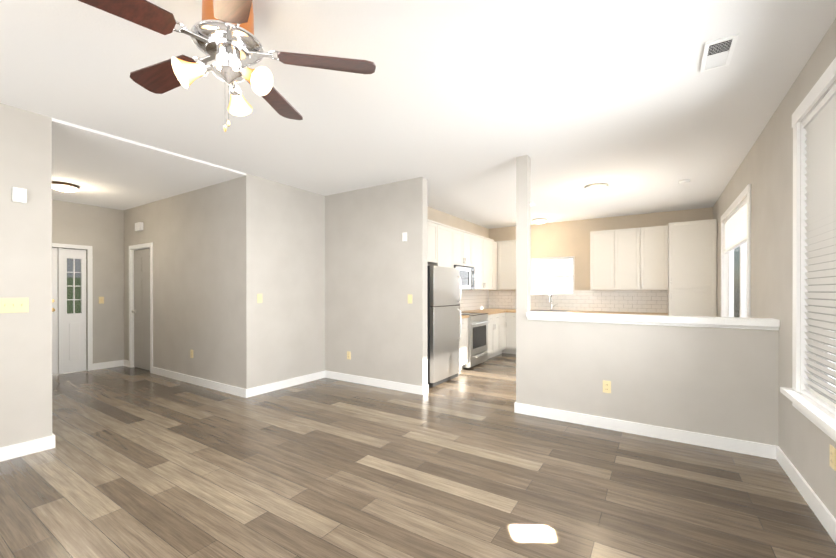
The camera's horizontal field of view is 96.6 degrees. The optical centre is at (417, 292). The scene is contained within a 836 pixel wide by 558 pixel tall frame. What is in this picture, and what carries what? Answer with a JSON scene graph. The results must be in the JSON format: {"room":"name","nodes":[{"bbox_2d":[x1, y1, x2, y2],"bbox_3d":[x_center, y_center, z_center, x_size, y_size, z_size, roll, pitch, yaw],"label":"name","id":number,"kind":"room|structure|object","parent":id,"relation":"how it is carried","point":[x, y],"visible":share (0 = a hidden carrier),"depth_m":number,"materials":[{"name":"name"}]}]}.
{"room":"living room","nodes":[
{"label":"living room","id":0,"kind":"room"},
{"bbox_2d":[0,103,54,461],"bbox_3d":[-3.952,-0.074,1.840,0.150,2.760,3.135,0,0,33],"label":"wall","id":1,"kind":"structure","parent":0,"point":[25,337],"depth_m":2.99,"materials":[{"name":"paint"}]},
{"bbox_2d":[0,298,28,312],"bbox_3d":[-3.172,0.104,2.923,0.016,0.115,0.162,0,0,33],"label":"light switch","id":2,"kind":"object","parent":1,"relation":"attached to","point":[12,305],"visible":1,"depth_m":2.93,"materials":[{"name":"beige plastic"}]},
{"bbox_2d":[12,187,26,202],"bbox_3d":[-3.152,-0.766,2.944,0.026,0.110,0.075,0,0,33],"label":"thermostat","id":3,"kind":"object","parent":1,"relation":"attached to","point":[19,195],"visible":1,"depth_m":2.94,"materials":[{"name":"white plastic"}]},
{"bbox_2d":[52,200,123,370],"bbox_3d":[-5.805,-0.119,5.685,0.138,2.835,2.390,0,0,33],"label":"wall","id":4,"kind":"structure","parent":0,"point":[96,233],"depth_m":6.27,"materials":[{"name":"paint"}]},
{"bbox_2d":[52,248,86,374],"bbox_3d":[-5.827,0.301,5.628,0.155,1.995,1.260,0,0,33],"label":"front door","id":5,"kind":"structure","parent":4,"relation":"in","point":[68,343],"depth_m":5.95,"materials":[{"name":"painted wood"},{"name":"glass"},{"name":"brass"}]},
{"bbox_2d":[99,297,103,303],"bbox_3d":[-5.346,0.137,6.288,0.016,0.115,0.070,0,0,33],"label":"light switch","id":6,"kind":"object","parent":4,"relation":"attached to","point":[101,300],"visible":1,"depth_m":6.29,"materials":[{"name":"beige plastic"}]},
{"bbox_2d":[124,173,254,397],"bbox_3d":[-3.618,-0.082,5.616,3.650,2.760,0.136,0,0,33],"label":"wall","id":7,"kind":"structure","parent":0,"point":[200,243],"depth_m":5.17,"materials":[{"name":"paint"}]},
{"bbox_2d":[135,222,142,230],"bbox_3d":[-4.622,-1.083,6.169,0.200,0.130,0.050,0,0,33],"label":"door chime","id":8,"kind":"object","parent":7,"relation":"attached to","point":[138,226],"visible":1,"depth_m":6.12,"materials":[{"name":"white plastic"}]},
{"bbox_2d":[132,248,149,370],"bbox_3d":[-4.596,0.285,6.212,0.728,2.004,0.095,0,0,33],"label":"hall door","id":9,"kind":"structure","parent":7,"relation":"in","point":[141,311],"depth_m":6.25,"materials":[{"name":"grey paint"}]},
{"bbox_2d":[245,176,325,397],"bbox_3d":[-1.811,-0.081,5.148,0.135,2.760,1.305,0,0,33],"label":"wall","id":10,"kind":"structure","parent":0,"point":[290,284],"depth_m":5.10,"materials":[{"name":"paint"}]},
{"bbox_2d":[257,294,261,302],"bbox_3d":[-2.007,0.080,4.730,0.016,0.115,0.070,0,0,33],"label":"light switch","id":11,"kind":"object","parent":10,"relation":"attached to","point":[259,298],"visible":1,"depth_m":4.73,"materials":[{"name":"beige plastic"}]},
{"bbox_2d":[0,353,835,557],"bbox_3d":[-1.334,1.331,4.502,9.100,0.060,10.600,0,0,33],"label":"floor","id":12,"kind":"structure","parent":0,"point":[136,462],"depth_m":2.55,"materials":[{"name":"brown wood"}]},
{"bbox_2d":[427,266,461,386],"bbox_3d":[0.139,0.468,5.525,0.806,1.660,0.780,0,0,33],"label":"fridge","id":13,"kind":"object","parent":12,"relation":"on","point":[443,310],"visible":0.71,"depth_m":5.22,"materials":[{"name":"grey metal"}]},
{"bbox_2d":[459,317,468,369],"bbox_3d":[0.424,0.862,6.174,0.630,0.870,0.578,0,0,33],"label":"base cabinet","id":14,"kind":"object","parent":12,"relation":"on","point":[463,341],"depth_m":6.11,"materials":[{"name":"white wood"}]},
{"bbox_2d":[459,302,489,367],"bbox_3d":[0.843,0.748,6.714,0.701,1.095,0.762,0,0,33],"label":"stove","id":15,"kind":"object","parent":12,"relation":"on","point":[477,327],"visible":0.5,"depth_m":6.49,"materials":[{"name":"silver metal"}]},
{"bbox_2d":[487,313,498,358],"bbox_3d":[1.211,0.859,7.395,0.630,0.870,0.759,0,0,33],"label":"base cabinet","id":16,"kind":"object","parent":12,"relation":"on","point":[493,326],"depth_m":7.20,"materials":[{"name":"white wood"}]},
{"bbox_2d":[463,309,506,312],"bbox_3d":[1.462,0.403,7.769,0.645,0.040,1.662,0,0,33],"label":"countertop","id":17,"kind":"structure","parent":16,"relation":"on","point":[480,310],"depth_m":7.57,"materials":[{"name":"brown wood"}]},
{"bbox_2d":[499,313,506,353],"bbox_3d":[1.480,0.858,7.778,0.668,0.870,0.408,0,0,33],"label":"base cabinet","id":18,"kind":"object","parent":12,"relation":"on","point":[501,331],"depth_m":7.69,"materials":[{"name":"white wood"}]},
{"bbox_2d":[507,313,515,353],"bbox_3d":[2.197,0.858,7.888,0.528,0.870,0.668,0,0,33],"label":"base cabinet","id":19,"kind":"object","parent":12,"relation":"on","point":[511,317],"depth_m":7.72,"materials":[{"name":"white wood"}]},
{"bbox_2d":[507,309,666,314],"bbox_3d":[3.186,0.404,7.263,2.803,0.040,0.645,0,0,33],"label":"countertop","id":20,"kind":"structure","parent":19,"relation":"on","point":[508,310],"depth_m":7.29,"materials":[{"name":"brown wood"}]},
{"bbox_2d":[549,293,556,309],"bbox_3d":[2.795,0.200,7.734,0.131,0.356,0.212,0,0,33],"label":"faucet","id":21,"kind":"object","parent":20,"relation":"on","point":[551,301],"visible":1,"depth_m":7.80,"materials":[{"name":"silver metal"}]},
{"bbox_2d":[668,219,716,316],"bbox_3d":[4.632,0.067,6.322,0.634,2.460,0.658,0,0,33],"label":"pantry","id":22,"kind":"object","parent":12,"relation":"on","point":[692,268],"visible":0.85,"depth_m":6.07,"materials":[{"name":"white wood"}]},
{"bbox_2d":[0,0,835,228],"bbox_3d":[-1.334,-1.497,4.495,8.940,0.125,10.440,0,0,33],"label":"ceiling","id":23,"kind":"structure","parent":0,"point":[460,106],"depth_m":2.81,"materials":[{"name":"white paint"}]},
{"bbox_2d":[52,181,79,191],"bbox_3d":[-4.728,-1.383,4.970,0.318,0.104,0.318,0,0,33],"label":"light","id":24,"kind":"object","parent":23,"relation":"attached to","point":[63,186],"visible":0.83,"depth_m":4.90,"materials":[{"name":"white glass"}]},
{"bbox_2d":[78,0,375,131],"bbox_3d":[-0.946,-1.101,1.777,1.334,0.704,1.341,0,0,33],"label":"ceiling fan","id":25,"kind":"object","parent":23,"relation":"hanging from","point":[221,33],"visible":1,"depth_m":1.73,"materials":[{"name":"brown wood"}]},
{"bbox_2d":[532,218,546,224],"bbox_3d":[2.461,-1.414,7.522,0.288,0.104,0.288,0,0,33],"label":"kitchen ceiling light","id":26,"kind":"object","parent":23,"relation":"attached to","point":[539,221],"visible":1,"depth_m":7.43,"materials":[{"name":"white glass"}]},
{"bbox_2d":[584,183,608,193],"bbox_3d":[2.456,-1.409,5.134,0.308,0.104,0.308,0,0,33],"label":"kitchen ceiling light","id":27,"kind":"object","parent":23,"relation":"attached to","point":[595,188],"visible":1,"depth_m":5.04,"materials":[{"name":"white glass"}]},
{"bbox_2d":[679,179,690,183],"bbox_3d":[3.489,-1.441,4.873,0.128,0.038,0.128,0,0,33],"label":"smoke detector","id":28,"kind":"object","parent":23,"relation":"attached to","point":[685,181],"visible":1,"depth_m":4.84,"materials":[{"name":"white plastic"}]},
{"bbox_2d":[700,33,738,71],"bbox_3d":[1.826,-1.448,2.268,0.150,0.012,0.330,0,0,33],"label":"ceiling vent","id":29,"kind":"object","parent":23,"relation":"in","point":[717,53],"visible":1,"depth_m":2.25,"materials":[{"name":"white metal"}]},
{"bbox_2d":[427,206,488,237],"bbox_3d":[0.527,-0.085,7.035,0.120,2.760,4.160,0,0,33],"label":"wall","id":30,"kind":"structure","parent":0,"point":[446,218],"depth_m":7.24,"materials":[{"name":"paint"}]},
{"bbox_2d":[427,219,438,262],"bbox_3d":[0.015,-0.787,5.794,0.350,0.650,0.556,0,0,33],"label":"upper cabinet","id":31,"kind":"object","parent":30,"relation":"attached to","point":[432,226],"depth_m":5.81,"materials":[{"name":"white wood"}]},
{"bbox_2d":[427,223,454,267],"bbox_3d":[0.318,-0.578,6.265,0.350,1.070,0.675,0,0,33],"label":"upper cabinet","id":32,"kind":"object","parent":30,"relation":"attached to","point":[446,232],"depth_m":6.20,"materials":[{"name":"white wood"}]},
{"bbox_2d":[455,228,466,265],"bbox_3d":[0.588,-0.794,6.684,0.350,0.640,0.437,0,0,33],"label":"upper cabinet","id":33,"kind":"object","parent":30,"relation":"attached to","point":[460,235],"depth_m":6.64,"materials":[{"name":"white wood"}]},
{"bbox_2d":[454,265,474,288],"bbox_3d":[0.715,-0.259,6.794,0.444,0.420,0.754,0,0,33],"label":"microwave","id":34,"kind":"object","parent":33,"relation":"attached to","point":[467,274],"visible":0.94,"depth_m":6.71,"materials":[{"name":"grey metal"}]},
{"bbox_2d":[467,231,474,266],"bbox_3d":[0.762,-0.795,6.954,0.350,0.640,0.436,0,0,33],"label":"upper cabinet","id":35,"kind":"object","parent":30,"relation":"attached to","point":[470,236],"depth_m":6.99,"materials":[{"name":"white wood"}]},
{"bbox_2d":[459,235,486,289],"bbox_3d":[1.027,-0.581,7.366,0.350,1.070,0.655,0,0,33],"label":"upper cabinet","id":36,"kind":"object","parent":30,"relation":"attached to","point":[480,267],"depth_m":7.39,"materials":[{"name":"white wood"}]},
{"bbox_2d":[459,290,488,310],"bbox_3d":[0.812,0.171,7.363,0.004,0.428,3.000,0,0,33],"label":"tile backsplash","id":37,"kind":"structure","parent":30,"relation":"attached to","point":[470,299],"depth_m":7.98,"materials":[{"name":"white tile"}]},
{"bbox_2d":[487,239,494,289],"bbox_3d":[1.304,-0.582,7.795,0.350,1.070,0.596,0,0,33],"label":"upper cabinet","id":38,"kind":"object","parent":30,"relation":"attached to","point":[490,242],"depth_m":7.83,"materials":[{"name":"white wood"}]},
{"bbox_2d":[495,241,498,289],"bbox_3d":[1.522,-0.582,8.133,0.350,1.070,0.321,0,0,33],"label":"upper cabinet","id":39,"kind":"object","parent":30,"relation":"attached to","point":[496,242],"depth_m":8.15,"materials":[{"name":"white wood"}]},
{"bbox_2d":[325,177,778,458],"bbox_3d":[0.676,-0.079,4.360,5.170,2.760,0.175,0,0,33],"label":"wall","id":40,"kind":"structure","parent":0,"point":[716,388],"depth_m":3.77,"materials":[{"name":"paint"}]},
{"bbox_2d":[347,351,350,359],"bbox_3d":[-1.004,0.919,5.401,0.070,0.115,0.008,0,0,33],"label":"outlet","id":41,"kind":"object","parent":40,"relation":"attached to","point":[348,354],"visible":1,"depth_m":5.40,"materials":[{"name":"beige plastic"}]},
{"bbox_2d":[402,232,406,240],"bbox_3d":[-0.173,-0.720,4.859,0.070,0.115,0.012,0,0,33],"label":"wall sensor","id":42,"kind":"object","parent":40,"relation":"attached to","point":[404,236],"visible":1,"depth_m":4.86,"materials":[{"name":"white plastic"}]},
{"bbox_2d":[408,295,411,302],"bbox_3d":[-0.107,0.090,4.816,0.070,0.115,0.016,0,0,33],"label":"light switch","id":43,"kind":"object","parent":40,"relation":"attached to","point":[409,298],"visible":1,"depth_m":4.81,"materials":[{"name":"beige plastic"}]},
{"bbox_2d":[516,155,530,317],"bbox_3d":[1.145,-0.593,4.042,0.120,1.730,0.120,0,0,33],"label":"post","id":44,"kind":"object","parent":40,"relation":"on","point":[523,234],"visible":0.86,"depth_m":4.00,"materials":[{"name":"paint"}]},
{"bbox_2d":[603,380,610,392],"bbox_3d":[1.799,0.903,3.547,0.070,0.115,0.008,0,0,33],"label":"outlet","id":45,"kind":"object","parent":40,"relation":"attached to","point":[606,386],"visible":1,"depth_m":3.54,"materials":[{"name":"beige plastic"}]},
{"bbox_2d":[526,311,779,329],"bbox_3d":[2.019,0.255,3.481,1.960,0.085,0.190,0,0,33],"label":"trim","id":46,"kind":"structure","parent":40,"relation":"on","point":[723,322],"depth_m":3.29,"materials":[{"name":"white"}]},
{"bbox_2d":[489,207,712,295],"bbox_3d":[3.394,-0.086,7.590,4.100,2.760,0.120,0,0,33],"label":"wall","id":47,"kind":"structure","parent":0,"point":[563,239],"depth_m":7.57,"materials":[{"name":"paint"}]},
{"bbox_2d":[499,240,515,289],"bbox_3d":[2.062,-0.582,8.161,0.519,1.070,0.350,0,0,33],"label":"upper cabinet","id":48,"kind":"object","parent":47,"relation":"attached to","point":[507,248],"depth_m":8.04,"materials":[{"name":"white wood"}]},
{"bbox_2d":[531,256,574,295],"bbox_3d":[2.865,-0.332,7.912,0.880,0.810,0.150,0,0,33],"label":"kitchen window","id":49,"kind":"structure","parent":47,"relation":"in","point":[533,276],"depth_m":7.93,"materials":[{"name":"white plastic"}]},
{"bbox_2d":[489,290,667,312],"bbox_3d":[3.091,0.170,7.712,3.458,0.428,0.004,0,0,33],"label":"tile backsplash","id":50,"kind":"structure","parent":47,"relation":"attached to","point":[647,301],"depth_m":7.41,"materials":[{"name":"white tile"}]},
{"bbox_2d":[590,229,618,289],"bbox_3d":[3.597,-0.600,7.171,0.473,1.130,0.350,0,0,33],"label":"upper cabinet","id":51,"kind":"object","parent":47,"relation":"attached to","point":[604,249],"depth_m":7.02,"materials":[{"name":"white wood"}]},
{"bbox_2d":[619,227,646,289],"bbox_3d":[3.922,-0.600,6.962,0.530,1.130,0.350,0,0,33],"label":"upper cabinet","id":52,"kind":"object","parent":47,"relation":"attached to","point":[630,259],"depth_m":6.78,"materials":[{"name":"white wood"}]},
{"bbox_2d":[643,225,667,289],"bbox_3d":[4.247,-0.599,6.753,0.473,1.130,0.350,0,0,33],"label":"upper cabinet","id":53,"kind":"object","parent":47,"relation":"attached to","point":[655,240],"depth_m":6.58,"materials":[{"name":"white wood"}]},
{"bbox_2d":[713,18,835,543],"bbox_3d":[2.366,-0.074,2.114,0.135,2.760,10.440,0,0,33],"label":"wall","id":54,"kind":"structure","parent":0,"point":[765,169],"depth_m":2.77,"materials":[{"name":"paint"}]},
{"bbox_2d":[721,184,750,317],"bbox_3d":[3.956,-0.009,4.587,0.142,2.180,1.980,0,0,33],"label":"kitchen window","id":55,"kind":"structure","parent":54,"relation":"in","point":[728,283],"depth_m":4.57,"materials":[{"name":"white plastic"}]},
{"bbox_2d":[724,198,746,252],"bbox_3d":[3.938,-0.786,4.596,0.044,0.452,1.796,0,0,33],"label":"window blinds","id":56,"kind":"object","parent":55,"relation":"attached to","point":[735,222],"visible":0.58,"depth_m":4.56,"materials":[{"name":"white plastic"}]},
{"bbox_2d":[780,57,835,441],"bbox_3d":[2.097,-0.217,1.751,0.195,1.992,1.880,0,0,33],"label":"living room window","id":57,"kind":"structure","parent":54,"relation":"in","point":[803,343],"depth_m":2.45,"materials":[{"name":"white plastic"}]},
{"bbox_2d":[803,84,835,414],"bbox_3d":[2.102,-0.227,1.748,0.044,1.776,1.642,0,0,33],"label":"window blinds","id":58,"kind":"object","parent":57,"relation":"attached to","point":[819,123],"visible":1,"depth_m":2.21,"materials":[{"name":"white plastic"}]},
{"bbox_2d":[829,445,835,470],"bbox_3d":[2.221,0.886,1.995,0.008,0.115,0.070,0,0,33],"label":"electrical outlet","id":59,"kind":"object","parent":54,"relation":"attached to","point":[832,459],"visible":1,"depth_m":1.99,"materials":[{"name":"beige plastic"}]},
{"label":"outside","id":60,"kind":"structure","parent":0,"visible":0},
{"bbox_2d":[63,248,80,313],"bbox_3d":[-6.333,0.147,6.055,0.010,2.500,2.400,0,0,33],"label":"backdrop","id":61,"kind":"structure","parent":60,"point":[70,280],"depth_m":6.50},
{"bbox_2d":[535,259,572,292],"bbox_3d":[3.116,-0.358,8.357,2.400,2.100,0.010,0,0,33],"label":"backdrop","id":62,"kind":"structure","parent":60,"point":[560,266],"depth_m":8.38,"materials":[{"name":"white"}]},
{"bbox_2d":[828,330,835,393],"bbox_3d":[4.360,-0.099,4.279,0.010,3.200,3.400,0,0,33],"label":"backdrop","id":63,"kind":"structure","parent":60,"point":[832,369],"depth_m":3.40,"materials":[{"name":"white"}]}
]}

